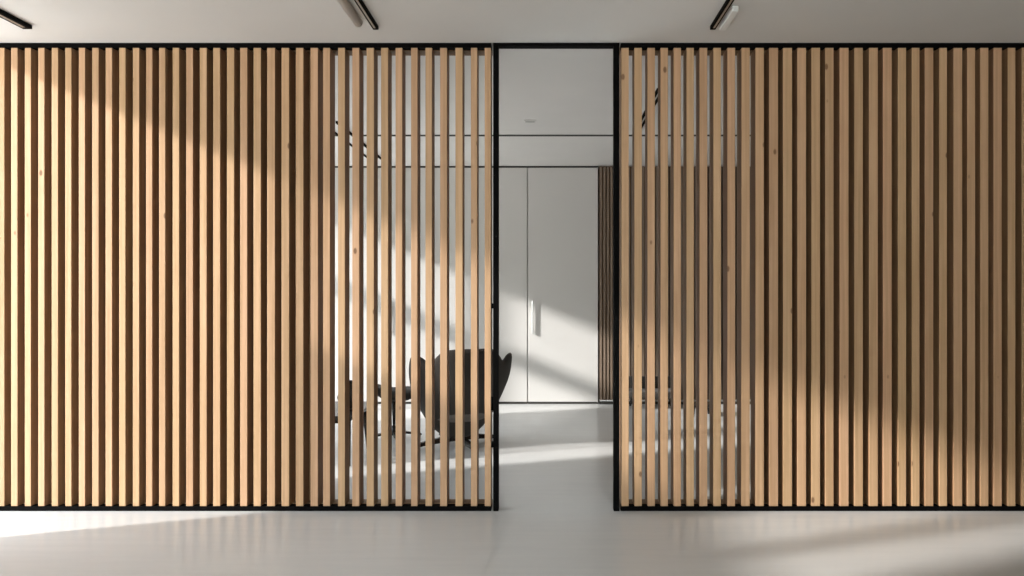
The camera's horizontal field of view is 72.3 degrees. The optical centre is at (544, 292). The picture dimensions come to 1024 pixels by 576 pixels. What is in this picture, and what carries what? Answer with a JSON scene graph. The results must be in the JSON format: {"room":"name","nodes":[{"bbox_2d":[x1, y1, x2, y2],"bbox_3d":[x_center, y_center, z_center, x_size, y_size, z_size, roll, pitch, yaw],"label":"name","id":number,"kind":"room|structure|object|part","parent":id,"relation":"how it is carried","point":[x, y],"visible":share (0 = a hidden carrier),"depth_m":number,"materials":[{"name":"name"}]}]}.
{"room":"lobby","nodes":[
{"label":"lobby","id":0,"kind":"room"},
{"bbox_2d":[0,402,1023,575],"bbox_3d":[0.200,1.339,2.610,7.200,0.150,12.420,0,0,0],"label":"floor","id":1,"kind":"structure","parent":0,"point":[556,516],"depth_m":3.69,"materials":[{"name":"concrete"}]},
{"bbox_2d":[0,43,492,510],"bbox_3d":[-1.756,-0.093,4.122,2.887,2.714,0.127,0,0,0],"label":"screen","id":2,"kind":"object","parent":1,"relation":"on","point":[167,210],"visible":1,"depth_m":4.06,"materials":[{"name":"brown wood"}]},
{"bbox_3d":[-1.756,-1.436,4.082,2.887,0.027,0.047,0,0,0],"label":"head rail","id":3,"kind":"part","parent":2,"relation":"part of","materials":[{"name":"black metal"}]},
{"bbox_3d":[-1.756,1.250,4.082,2.887,0.028,0.047,0,0,0],"label":"rail","id":4,"kind":"part","parent":2,"relation":"part of","materials":[{"name":"black metal"}]},
{"bbox_2d":[491,43,618,510],"bbox_3d":[0.059,-0.093,4.082,0.745,2.714,0.052,0,0,0],"label":"door frame","id":5,"kind":"structure","parent":2,"relation":"attached to","point":[496,46],"depth_m":4.06,"materials":[{"name":"black metal"}]},
{"bbox_2d":[335,401,366,465],"bbox_3d":[-1.614,1.078,5.400,0.467,0.376,0.700,0,0,0],"label":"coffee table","id":6,"kind":"object","parent":1,"relation":"on","point":[336,402],"visible":0.14,"depth_m":5.44,"materials":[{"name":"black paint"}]},
{"bbox_2d":[337,380,351,409],"bbox_3d":[-1.504,0.782,5.380,0.180,0.215,0.180,0,0,0],"label":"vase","id":7,"kind":"object","parent":6,"relation":"on","point":[350,380],"visible":0.16,"depth_m":5.32,"materials":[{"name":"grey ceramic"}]},
{"bbox_3d":[-1.454,1.087,5.123,0.071,0.357,0.071,0,0,0],"label":"leg","id":8,"kind":"part","parent":6,"relation":"part of","materials":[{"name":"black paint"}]},
{"bbox_3d":[-1.454,1.087,5.676,0.071,0.357,0.071,0,0,0],"label":"leg","id":9,"kind":"part","parent":6,"relation":"part of","materials":[{"name":"black paint"}]},
{"bbox_2d":[335,168,380,403],"bbox_3d":[-2.508,-0.083,8.270,1.378,2.694,0.600,0,0,0],"label":"wardrobe","id":10,"kind":"object","parent":1,"relation":"on","point":[336,169],"visible":0.02,"depth_m":7.97,"materials":[{"name":"paint"}]},
{"bbox_2d":[378,384,421,439],"bbox_3d":[-1.314,1.032,6.090,0.421,0.464,0.414,0,0,12],"label":"footstool","id":11,"kind":"object","parent":1,"relation":"on","point":[408,390],"visible":0.29,"depth_m":6.04,"materials":[{"name":"grey fabric"}]},
{"bbox_3d":[-1.314,1.042,6.090,0.048,0.245,0.048,0,0,-17],"label":"stem","id":12,"kind":"part","parent":11,"relation":"part of","materials":[{"name":"black paint"}]},
{"bbox_2d":[378,384,410,400],"bbox_3d":[-1.314,0.867,6.090,0.400,0.134,0.380,0,0,-17],"label":"cushion","id":13,"kind":"object","parent":11,"relation":"on","point":[408,391],"depth_m":5.96,"materials":[{"name":"grey fabric"}]},
{"bbox_2d":[392,168,454,403],"bbox_3d":[-1.413,-0.083,8.255,0.808,2.694,0.630,0,0,0],"label":"wardrobe","id":14,"kind":"object","parent":1,"relation":"on","point":[408,170],"visible":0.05,"depth_m":7.97,"materials":[{"name":"paint"}]},
{"bbox_2d":[409,349,511,448],"bbox_3d":[-0.698,0.851,5.798,0.793,0.827,0.722,0,0,16],"label":"lounge chair","id":15,"kind":"object","parent":1,"relation":"on","point":[505,364],"visible":0.38,"depth_m":5.59,"materials":[{"name":"grey fabric"}]},
{"bbox_3d":[-0.908,1.223,5.785,0.340,0.071,0.060,0,0,-31],"label":"leg","id":16,"kind":"part","parent":15,"relation":"part of","materials":[{"name":"black paint"}]},
{"bbox_2d":[438,413,484,421],"bbox_3d":[-0.736,0.991,5.887,0.581,0.166,0.542,0,0,-22],"label":"seat cushion","id":17,"kind":"object","parent":15,"relation":"on","point":[451,415],"depth_m":5.65,"materials":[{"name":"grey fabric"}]},
{"bbox_3d":[-0.634,1.223,5.715,0.060,0.071,0.340,0,0,-31],"label":"leg","id":18,"kind":"part","parent":15,"relation":"part of","materials":[{"name":"black paint"}]},
{"bbox_3d":[-0.564,1.223,5.989,0.340,0.071,0.060,0,0,-31],"label":"leg","id":19,"kind":"part","parent":15,"relation":"part of","materials":[{"name":"black paint"}]},
{"bbox_2d":[465,168,527,403],"bbox_3d":[-0.603,-0.083,8.270,0.808,2.694,0.600,0,0,0],"label":"wardrobe","id":20,"kind":"object","parent":1,"relation":"on","point":[513,182],"visible":0.4,"depth_m":7.97,"materials":[{"name":"paint"}]},
{"bbox_2d":[528,167,597,403],"bbox_3d":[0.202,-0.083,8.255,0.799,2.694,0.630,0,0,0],"label":"door","id":21,"kind":"structure","parent":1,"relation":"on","point":[562,202],"depth_m":7.97,"materials":[{"name":"paint"}]},
{"bbox_3d":[-0.143,0.274,7.955,0.022,0.380,0.031,0,0,0],"label":"handle","id":22,"kind":"part","parent":21,"relation":"part of","materials":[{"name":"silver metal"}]},
{"bbox_3d":[0.598,-0.094,7.980,0.009,2.672,0.028,0,0,0],"label":"panel","id":23,"kind":"part","parent":21,"relation":"part of","materials":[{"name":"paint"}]},
{"bbox_2d":[629,376,670,405],"bbox_3d":[1.179,1.100,7.714,0.551,0.331,0.340,0,0,0],"label":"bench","id":24,"kind":"object","parent":1,"relation":"on","point":[630,377],"visible":0.24,"depth_m":7.82,"materials":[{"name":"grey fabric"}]},
{"bbox_3d":[1.179,1.104,7.714,0.551,0.080,0.340,0,0,0],"label":"seat","id":25,"kind":"part","parent":24,"relation":"part of","materials":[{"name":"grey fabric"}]},
{"bbox_3d":[1.179,1.004,7.854,0.551,0.140,0.060,0,0,0],"label":"backrest","id":26,"kind":"part","parent":24,"relation":"part of","materials":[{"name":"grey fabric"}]},
{"bbox_2d":[694,402,708,413],"bbox_3d":[1.606,1.202,7.227,0.270,0.126,0.240,0,0,0],"label":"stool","id":27,"kind":"object","parent":1,"relation":"on","point":[694,402],"visible":0.17,"depth_m":7.15,"materials":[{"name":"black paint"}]},
{"bbox_2d":[619,43,1023,510],"bbox_3d":[2.020,-0.093,4.122,3.159,2.714,0.127,0,0,0],"label":"screen","id":28,"kind":"object","parent":1,"relation":"on","point":[887,179],"visible":1,"depth_m":4.06,"materials":[{"name":"brown wood"}]},
{"bbox_3d":[2.020,-1.436,4.082,3.159,0.027,0.047,0,0,0],"label":"head rail","id":29,"kind":"part","parent":28,"relation":"part of","materials":[{"name":"black metal"}]},
{"bbox_3d":[2.020,1.250,4.082,3.159,0.028,0.047,0,0,0],"label":"rail","id":30,"kind":"part","parent":28,"relation":"part of","materials":[{"name":"black metal"}]},
{"bbox_2d":[0,0,1023,167],"bbox_3d":[0.200,-1.525,2.610,7.200,0.150,12.420,0,0,0],"label":"ceiling","id":31,"kind":"structure","parent":0,"point":[566,91],"depth_m":3.90,"materials":[{"name":"paint"}]},
{"bbox_2d":[0,9,31,28],"bbox_3d":[-2.800,-1.438,2.190,0.050,0.024,3.200,0,0,0],"label":"recessed light","id":32,"kind":"object","parent":31,"relation":"in","point":[4,15],"visible":1,"depth_m":3.68,"materials":[{"name":"black metal"}]},
{"bbox_2d":[335,121,337,135],"bbox_3d":[-1.810,-1.440,6.096,0.160,0.020,0.519,0,0,0],"label":"recessed light","id":33,"kind":"object","parent":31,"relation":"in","point":[336,122],"depth_m":6.14,"materials":[{"name":"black metal"}]},
{"bbox_2d":[335,121,366,155],"bbox_3d":[-1.821,-1.447,6.700,0.112,0.006,1.600,0,0,0],"label":"diffuser","id":34,"kind":"object","parent":33,"relation":"attached to","point":[336,122],"depth_m":6.50,"materials":[{"name":"white plastic"}]},
{"bbox_2d":[337,0,378,29],"bbox_3d":[-0.955,-1.425,2.200,0.104,0.051,3.200,0,0,0],"label":"track light","id":35,"kind":"object","parent":31,"relation":"attached to","point":[346,5],"visible":1,"depth_m":3.56,"materials":[{"name":"black metal"}]},
{"bbox_2d":[364,143,366,157],"bbox_3d":[-1.809,-1.440,7.042,0.164,0.020,0.692,0,0,0],"label":"recessed light","id":36,"kind":"object","parent":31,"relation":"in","point":[365,145],"depth_m":7.09,"materials":[{"name":"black metal"}]},
{"bbox_2d":[335,166,597,167],"bbox_3d":[-1.295,-1.441,8.310,3.810,0.018,0.620,0,0,0],"label":"trim","id":37,"kind":"structure","parent":31,"relation":"attached to","point":[335,166],"depth_m":8.00,"materials":[{"name":"grey"}]},
{"bbox_2d":[524,120,535,122],"bbox_3d":[-0.126,-1.443,5.879,0.100,0.014,0.060,0,0,0],"label":"ceiling vent","id":38,"kind":"object","parent":31,"relation":"in","point":[525,121],"visible":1,"depth_m":5.86,"materials":[{"name":"white plastic"}]},
{"bbox_2d":[335,135,750,135],"bbox_3d":[0.200,-1.448,6.438,6.800,0.004,0.055,0,0,0],"label":"trim","id":39,"kind":"structure","parent":31,"relation":"attached to","point":[335,135],"depth_m":6.43,"materials":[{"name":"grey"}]},
{"bbox_2d":[642,111,644,127],"bbox_3d":[0.812,-1.440,5.782,0.061,0.020,0.533,0,0,0],"label":"recessed light","id":40,"kind":"object","parent":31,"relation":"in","point":[643,115],"depth_m":5.81,"materials":[{"name":"black metal"}]},
{"bbox_2d":[655,88,657,105],"bbox_3d":[0.813,-1.440,5.117,0.059,0.020,0.444,0,0,0],"label":"recessed light","id":41,"kind":"object","parent":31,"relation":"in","point":[656,101],"depth_m":5.14,"materials":[{"name":"black metal"}]},
{"bbox_2d":[710,0,738,29],"bbox_3d":[0.936,-1.435,2.200,0.083,0.030,3.200,0,0,0],"label":"track light","id":42,"kind":"object","parent":31,"relation":"in","point":[733,11],"visible":1,"depth_m":3.61,"materials":[{"name":"black metal"}]},
{"bbox_3d":[0.100,-0.093,8.720,7.000,2.714,0.200,0,0,0],"label":"wall","id":43,"kind":"structure","parent":0,"visible":0},
{"bbox_2d":[598,166,750,401],"bbox_3d":[2.109,-0.090,8.284,2.978,2.709,0.668,0,0,0],"label":"cladding","id":44,"kind":"object","parent":43,"relation":"attached to","point":[605,174],"visible":0.12,"depth_m":7.98,"materials":[{"name":"brown wood"}]},
{"bbox_2d":[599,401,750,403],"bbox_3d":[2.110,1.250,7.974,2.980,0.028,0.052,0,0,0],"label":"baseboard","id":45,"kind":"structure","parent":43,"relation":"attached to","point":[600,402],"depth_m":7.95,"materials":[{"name":"grey"}]}
]}

